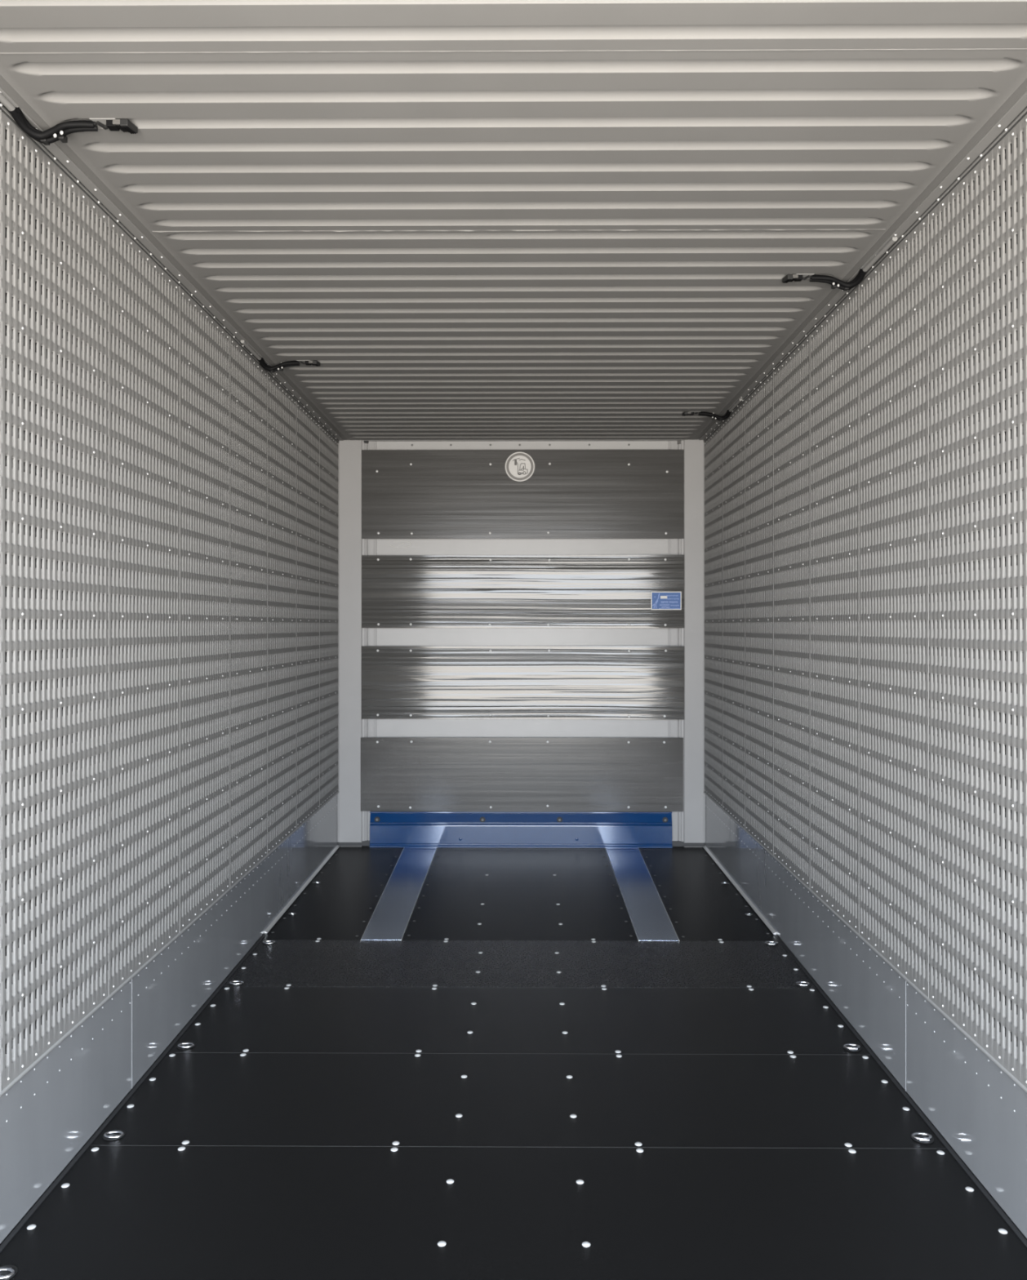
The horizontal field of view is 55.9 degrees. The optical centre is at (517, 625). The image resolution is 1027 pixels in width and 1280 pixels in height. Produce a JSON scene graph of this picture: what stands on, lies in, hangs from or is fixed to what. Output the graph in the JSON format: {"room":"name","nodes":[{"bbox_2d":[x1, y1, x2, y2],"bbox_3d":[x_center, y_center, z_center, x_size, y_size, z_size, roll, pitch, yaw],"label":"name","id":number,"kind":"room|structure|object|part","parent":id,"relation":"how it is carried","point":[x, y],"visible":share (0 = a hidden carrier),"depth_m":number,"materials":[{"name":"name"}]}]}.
{"room":"cargo space","nodes":[
{"label":"cargo space","id":0,"kind":"room"},
{"bbox_2d":[0,110,338,1244],"bbox_3d":[-1.242,0.141,2.949,0.055,2.865,7.264,0,0,0],"label":"wall","id":1,"kind":"structure","parent":0,"point":[169,510],"depth_m":3.05,"materials":[{"name":"grey metal"}]},
{"bbox_3d":[-1.230,-0.058,1.996,0.012,2.331,0.595,0,0,0],"label":"wall panel","id":2,"kind":"part","parent":1,"relation":"part of","materials":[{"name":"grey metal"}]},
{"bbox_3d":[-1.226,-0.058,2.591,0.012,2.331,0.595,0,0,0],"label":"wall panel","id":3,"kind":"part","parent":1,"relation":"part of","materials":[{"name":"grey metal"}]},
{"bbox_3d":[-1.222,-0.058,3.186,0.012,2.331,0.595,0,0,0],"label":"wall panel","id":4,"kind":"part","parent":1,"relation":"part of","materials":[{"name":"grey metal"}]},
{"bbox_2d":[0,793,337,1244],"bbox_3d":[-1.232,1.288,2.889,0.020,0.360,7.142,0,0,0],"label":"baseboard","id":5,"kind":"structure","parent":1,"relation":"attached to","point":[48,1115],"depth_m":3.06,"materials":[{"name":"grey metal"}]},
{"bbox_3d":[-1.235,1.288,2.459,0.018,0.360,1.218,0,0,0],"label":"kick plate","id":6,"kind":"part","parent":5,"relation":"part of","materials":[{"name":"grey metal"}]},
{"bbox_3d":[-1.219,1.288,4.765,0.018,0.360,3.390,0,0,0],"label":"kick plate","id":7,"kind":"part","parent":5,"relation":"part of","materials":[{"name":"grey metal"}]},
{"bbox_2d":[0,844,340,1253],"bbox_3d":[-1.215,1.472,2.889,0.017,0.024,7.144,0,0,0],"label":"trim","id":8,"kind":"structure","parent":1,"relation":"attached to","point":[11,1236],"depth_m":3.15,"materials":[{"name":"black rubber"}]},
{"bbox_3d":[-1.218,-0.058,3.782,0.012,2.331,0.595,0,0,0],"label":"wall panel","id":9,"kind":"part","parent":1,"relation":"part of","materials":[{"name":"grey metal"}]},
{"bbox_3d":[-1.214,-0.058,4.377,0.012,2.331,0.595,0,0,0],"label":"wall panel","id":10,"kind":"part","parent":1,"relation":"part of","materials":[{"name":"grey metal"}]},
{"bbox_3d":[-1.210,-0.058,4.972,0.012,2.331,0.595,0,0,0],"label":"wall panel","id":11,"kind":"part","parent":1,"relation":"part of","materials":[{"name":"grey metal"}]},
{"bbox_3d":[-1.206,-0.058,5.568,0.012,2.331,0.595,0,0,0],"label":"wall panel","id":12,"kind":"part","parent":1,"relation":"part of","materials":[{"name":"grey metal"}]},
{"bbox_3d":[-1.201,-0.058,6.163,0.012,2.331,0.595,0,0,0],"label":"wall panel","id":13,"kind":"part","parent":1,"relation":"part of","materials":[{"name":"grey metal"}]},
{"bbox_2d":[0,0,1026,439],"bbox_3d":[0.000,-1.269,2.915,2.540,0.064,7.314,0,0,0],"label":"ceiling","id":14,"kind":"structure","parent":0,"point":[478,220],"depth_m":2.63,"materials":[{"name":"grey metal"}]},
{"bbox_2d":[0,92,137,145],"bbox_3d":[-1.147,-1.218,2.269,0.198,0.055,0.461,0,0,36],"label":"power cable","id":15,"kind":"object","parent":14,"relation":"attached to","point":[59,131],"visible":1,"depth_m":2.37,"materials":[{"name":"black plastic"}]},
{"bbox_3d":[-1.015,-1.240,2.392,0.064,0.002,0.053,0,0,0],"label":"plate","id":16,"kind":"part","parent":15,"relation":"part of","materials":[{"name":"grey metal"}]},
{"bbox_2d":[0,86,343,442],"bbox_3d":[-1.208,-1.236,2.889,0.047,0.030,7.144,0,0,0],"label":"rail","id":17,"kind":"object","parent":14,"relation":"attached to","point":[52,151],"visible":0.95,"depth_m":3.13,"materials":[{"name":"grey metal"}]},
{"bbox_2d":[240,340,319,373],"bbox_3d":[-1.132,-1.218,4.424,0.198,0.055,0.461,0,0,36],"label":"power cable","id":18,"kind":"object","parent":14,"relation":"attached to","point":[280,366],"visible":1,"depth_m":4.52,"materials":[{"name":"black plastic"}]},
{"bbox_2d":[681,398,742,421],"bbox_3d":[1.161,-1.218,5.503,0.198,0.055,0.461,0,0,-35],"label":"power cable","id":19,"kind":"object","parent":14,"relation":"attached to","point":[727,414],"visible":1,"depth_m":5.60,"materials":[{"name":"black plastic"}]},
{"bbox_2d":[782,236,897,291],"bbox_3d":[1.146,-1.218,3.314,0.198,0.055,0.461,0,0,-35],"label":"power cable","id":20,"kind":"object","parent":14,"relation":"attached to","point":[834,282],"visible":1,"depth_m":3.41,"materials":[{"name":"black plastic"}]},
{"bbox_3d":[1.016,-1.240,3.438,0.064,0.002,0.053,0,0,0],"label":"plate","id":21,"kind":"part","parent":20,"relation":"part of","materials":[{"name":"grey metal"}]},
{"bbox_2d":[698,90,1026,442],"bbox_3d":[1.209,-1.236,2.872,0.047,0.030,7.144,0,0,0],"label":"rail","id":22,"kind":"object","parent":14,"relation":"attached to","point":[1018,110],"visible":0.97,"depth_m":2.92,"materials":[{"name":"grey metal"}]},
{"bbox_2d":[0,846,1026,1279],"bbox_3d":[0.000,1.532,2.915,2.540,0.124,7.314,0,0,0],"label":"floor","id":23,"kind":"structure","parent":0,"point":[518,1084],"depth_m":2.91,"materials":[{"name":"black"}]},
{"bbox_2d":[0,1264,17,1279],"bbox_3d":[-1.170,1.476,2.198,0.062,0.018,0.062,0,0,0],"label":"ring","id":24,"kind":"object","parent":23,"relation":"on","point":[7,1272],"visible":1,"depth_m":2.20,"materials":[{"name":"silver metal"}]},
{"bbox_2d":[102,1128,125,1140],"bbox_3d":[-1.165,1.476,2.798,0.062,0.018,0.062,0,0,0],"label":"ring","id":25,"kind":"object","parent":23,"relation":"on","point":[113,1135],"visible":1,"depth_m":2.79,"materials":[{"name":"silver metal"}]},
{"bbox_2d":[177,1041,195,1049],"bbox_3d":[-1.161,1.476,3.393,0.062,0.018,0.062,0,0,0],"label":"ring","id":26,"kind":"object","parent":23,"relation":"on","point":[187,1045],"visible":1,"depth_m":3.38,"materials":[{"name":"silver metal"}]},
{"bbox_2d":[228,980,244,986],"bbox_3d":[-1.157,1.476,3.988,0.062,0.018,0.062,0,0,0],"label":"ring","id":27,"kind":"object","parent":23,"relation":"on","point":[234,983],"visible":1,"depth_m":3.98,"materials":[{"name":"silver metal"}]},
{"bbox_2d":[262,940,275,944],"bbox_3d":[-1.154,1.476,4.498,0.062,0.018,0.062,0,0,0],"label":"ring","id":28,"kind":"object","parent":23,"relation":"on","point":[265,942],"visible":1,"depth_m":4.48,"materials":[{"name":"silver metal"}]},
{"bbox_2d":[360,847,437,940],"bbox_3d":[-0.648,1.483,5.482,0.224,0.022,1.890,0,0,0],"label":"floor strip","id":29,"kind":"object","parent":23,"relation":"on","point":[389,920],"visible":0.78,"depth_m":5.29,"materials":[{"name":"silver metal"}]},
{"bbox_2d":[369,811,672,848],"bbox_3d":[0.023,1.355,6.449,2.007,0.236,0.067,0,0,0],"label":"beam","id":30,"kind":"structure","parent":23,"relation":"on","point":[440,829],"depth_m":6.43,"materials":[{"name":"blue metal"}]},
{"bbox_2d":[374,816,379,822],"bbox_3d":[-0.933,1.289,6.438,0.038,0.038,0.003,0,0,0],"label":"washer","id":31,"kind":"object","parent":30,"relation":"in","point":[376,818],"depth_m":6.44,"materials":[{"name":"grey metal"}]},
{"bbox_2d":[480,817,485,822],"bbox_3d":[-0.231,1.289,6.433,0.038,0.038,0.003,0,0,0],"label":"washer","id":32,"kind":"object","parent":30,"relation":"in","point":[482,819],"depth_m":6.43,"materials":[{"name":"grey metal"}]},
{"bbox_2d":[556,817,562,822],"bbox_3d":[0.281,1.289,6.430,0.038,0.038,0.003,0,0,0],"label":"washer","id":33,"kind":"object","parent":30,"relation":"in","point":[558,819],"depth_m":6.43,"materials":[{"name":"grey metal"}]},
{"bbox_2d":[662,817,667,822],"bbox_3d":[0.982,1.289,6.425,0.038,0.038,0.003,0,0,0],"label":"washer","id":34,"kind":"object","parent":30,"relation":"in","point":[664,819],"depth_m":6.42,"materials":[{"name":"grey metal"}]},
{"bbox_2d":[604,848,679,941],"bbox_3d":[0.684,1.483,5.473,0.224,0.022,1.890,0,0,0],"label":"floor strip","id":35,"kind":"object","parent":23,"relation":"on","point":[651,921],"visible":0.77,"depth_m":5.24,"materials":[{"name":"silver metal"}]},
{"bbox_2d":[764,941,777,946],"bbox_3d":[1.176,1.476,4.482,0.062,0.018,0.062,0,0,0],"label":"ring","id":36,"kind":"object","parent":23,"relation":"on","point":[767,943],"visible":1,"depth_m":4.47,"materials":[{"name":"silver metal"}]},
{"bbox_2d":[795,981,810,987],"bbox_3d":[1.173,1.476,3.972,0.062,0.018,0.062,0,0,0],"label":"ring","id":37,"kind":"object","parent":23,"relation":"on","point":[801,984],"visible":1,"depth_m":3.96,"materials":[{"name":"silver metal"}]},
{"bbox_2d":[843,1043,861,1051],"bbox_3d":[1.169,1.476,3.377,0.062,0.018,0.062,0,0,0],"label":"ring","id":38,"kind":"object","parent":23,"relation":"on","point":[850,1046],"visible":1,"depth_m":3.37,"materials":[{"name":"silver metal"}]},
{"bbox_2d":[911,1132,933,1143],"bbox_3d":[1.164,1.476,2.782,0.062,0.018,0.062,0,0,0],"label":"ring","id":39,"kind":"object","parent":23,"relation":"on","point":[921,1137],"visible":1,"depth_m":2.77,"materials":[{"name":"silver metal"}]},
{"bbox_2d":[343,439,698,847],"bbox_3d":[0.025,0.141,6.515,2.540,2.865,0.134,0,0,0],"label":"wall","id":40,"kind":"structure","parent":0,"point":[652,637],"depth_m":6.49,"materials":[{"name":"grey metal"}]},
{"bbox_2d":[337,440,377,846],"bbox_3d":[-1.079,0.117,6.495,0.272,2.714,0.079,0,0,0],"label":"post","id":41,"kind":"object","parent":40,"relation":"attached to","point":[353,824],"visible":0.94,"depth_m":6.46,"materials":[{"name":"metal"}]},
{"bbox_3d":[0.033,-1.239,6.475,2.426,0.003,0.054,0,0,0],"label":"header rail","id":42,"kind":"part","parent":40,"relation":"part of","materials":[{"name":"metal"}]},
{"bbox_2d":[360,737,683,811],"bbox_3d":[0.029,0.992,6.449,2.150,0.492,0.018,0,0,0],"label":"sheet","id":43,"kind":"object","parent":40,"relation":"attached to","point":[398,774],"visible":1,"depth_m":6.45,"materials":[{"name":"grey metal"}]},
{"bbox_2d":[361,449,684,538],"bbox_3d":[0.035,-0.877,6.449,2.147,0.592,0.018,0,0,0],"label":"sheet","id":44,"kind":"object","parent":40,"relation":"attached to","point":[406,494],"visible":1,"depth_m":6.45,"materials":[{"name":"grey metal"}]},
{"bbox_2d":[505,452,534,481],"bbox_3d":[0.017,-1.059,6.442,0.197,0.197,0.003,0,0,0],"label":"round sticker","id":45,"kind":"object","parent":44,"relation":"attached to","point":[519,466],"visible":1,"depth_m":6.44,"materials":[{"name":"grey plastic"}]},
{"bbox_2d":[361,645,684,719],"bbox_3d":[0.033,0.379,6.444,2.147,0.487,0.050,0,0,0],"label":"sheet","id":46,"kind":"object","parent":40,"relation":"attached to","point":[398,682],"visible":1,"depth_m":6.45,"materials":[{"name":"grey metal"}]},
{"bbox_2d":[361,555,684,627],"bbox_3d":[0.034,-0.227,6.444,2.145,0.484,0.050,0,0,0],"label":"sheet","id":47,"kind":"object","parent":40,"relation":"attached to","point":[398,591],"visible":1,"depth_m":6.45,"materials":[{"name":"grey metal"}]},
{"bbox_2d":[650,591,681,609],"bbox_3d":[0.987,-0.166,6.416,0.200,0.121,0.003,0,0,3],"label":"label","id":48,"kind":"object","parent":47,"relation":"attached to","point":[659,600],"visible":1,"depth_m":6.42,"materials":[{"name":"blue plastic"}]},
{"bbox_2d":[667,440,704,847],"bbox_3d":[1.137,0.117,6.480,0.256,2.714,0.079,0,0,0],"label":"post","id":49,"kind":"object","parent":40,"relation":"attached to","point":[688,824],"visible":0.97,"depth_m":6.45,"materials":[{"name":"metal"}]},
{"bbox_2d":[703,114,1026,1239],"bbox_3d":[1.243,0.141,2.931,0.055,2.865,7.264,0,0,0],"label":"wall","id":50,"kind":"structure","parent":0,"point":[865,504],"depth_m":3.08,"materials":[{"name":"grey metal"}]},
{"bbox_3d":[1.247,-0.058,6.146,0.012,2.331,0.595,0,0,0],"label":"wall panel","id":51,"kind":"part","parent":50,"relation":"part of","materials":[{"name":"grey metal"}]},
{"bbox_3d":[1.243,-0.058,5.551,0.012,2.331,0.595,0,0,0],"label":"wall panel","id":52,"kind":"part","parent":50,"relation":"part of","materials":[{"name":"grey metal"}]},
{"bbox_3d":[1.239,-0.058,4.955,0.012,2.331,0.595,0,0,0],"label":"wall panel","id":53,"kind":"part","parent":50,"relation":"part of","materials":[{"name":"grey metal"}]},
{"bbox_3d":[1.235,-0.058,4.360,0.012,2.331,0.595,0,0,0],"label":"wall panel","id":54,"kind":"part","parent":50,"relation":"part of","materials":[{"name":"grey metal"}]},
{"bbox_3d":[1.231,-0.058,3.764,0.012,2.331,0.595,0,0,0],"label":"wall panel","id":55,"kind":"part","parent":50,"relation":"part of","materials":[{"name":"grey metal"}]},
{"bbox_2d":[702,845,1026,1247],"bbox_3d":[1.216,1.472,2.872,0.017,0.024,7.144,0,0,0],"label":"trim","id":56,"kind":"structure","parent":50,"relation":"attached to","point":[767,924],"depth_m":3.18,"materials":[{"name":"black rubber"}]},
{"bbox_2d":[704,793,1026,1238],"bbox_3d":[1.232,1.288,2.872,0.020,0.360,7.142,0,0,0],"label":"baseboard","id":57,"kind":"structure","parent":50,"relation":"attached to","point":[975,1106],"depth_m":3.09,"materials":[{"name":"grey metal"}]},
{"bbox_3d":[1.246,1.288,4.747,0.018,0.360,3.390,0,0,0],"label":"kick plate","id":58,"kind":"part","parent":57,"relation":"part of","materials":[{"name":"grey metal"}]},
{"bbox_3d":[1.230,1.288,2.442,0.018,0.360,1.218,0,0,0],"label":"kick plate","id":59,"kind":"part","parent":57,"relation":"part of","materials":[{"name":"grey metal"}]},
{"bbox_3d":[1.226,-0.058,3.169,0.012,2.331,0.595,0,0,0],"label":"wall panel","id":60,"kind":"part","parent":50,"relation":"part of","materials":[{"name":"grey metal"}]},
{"bbox_3d":[1.222,-0.058,2.574,0.012,2.331,0.595,0,0,0],"label":"wall panel","id":61,"kind":"part","parent":50,"relation":"part of","materials":[{"name":"grey metal"}]}
]}

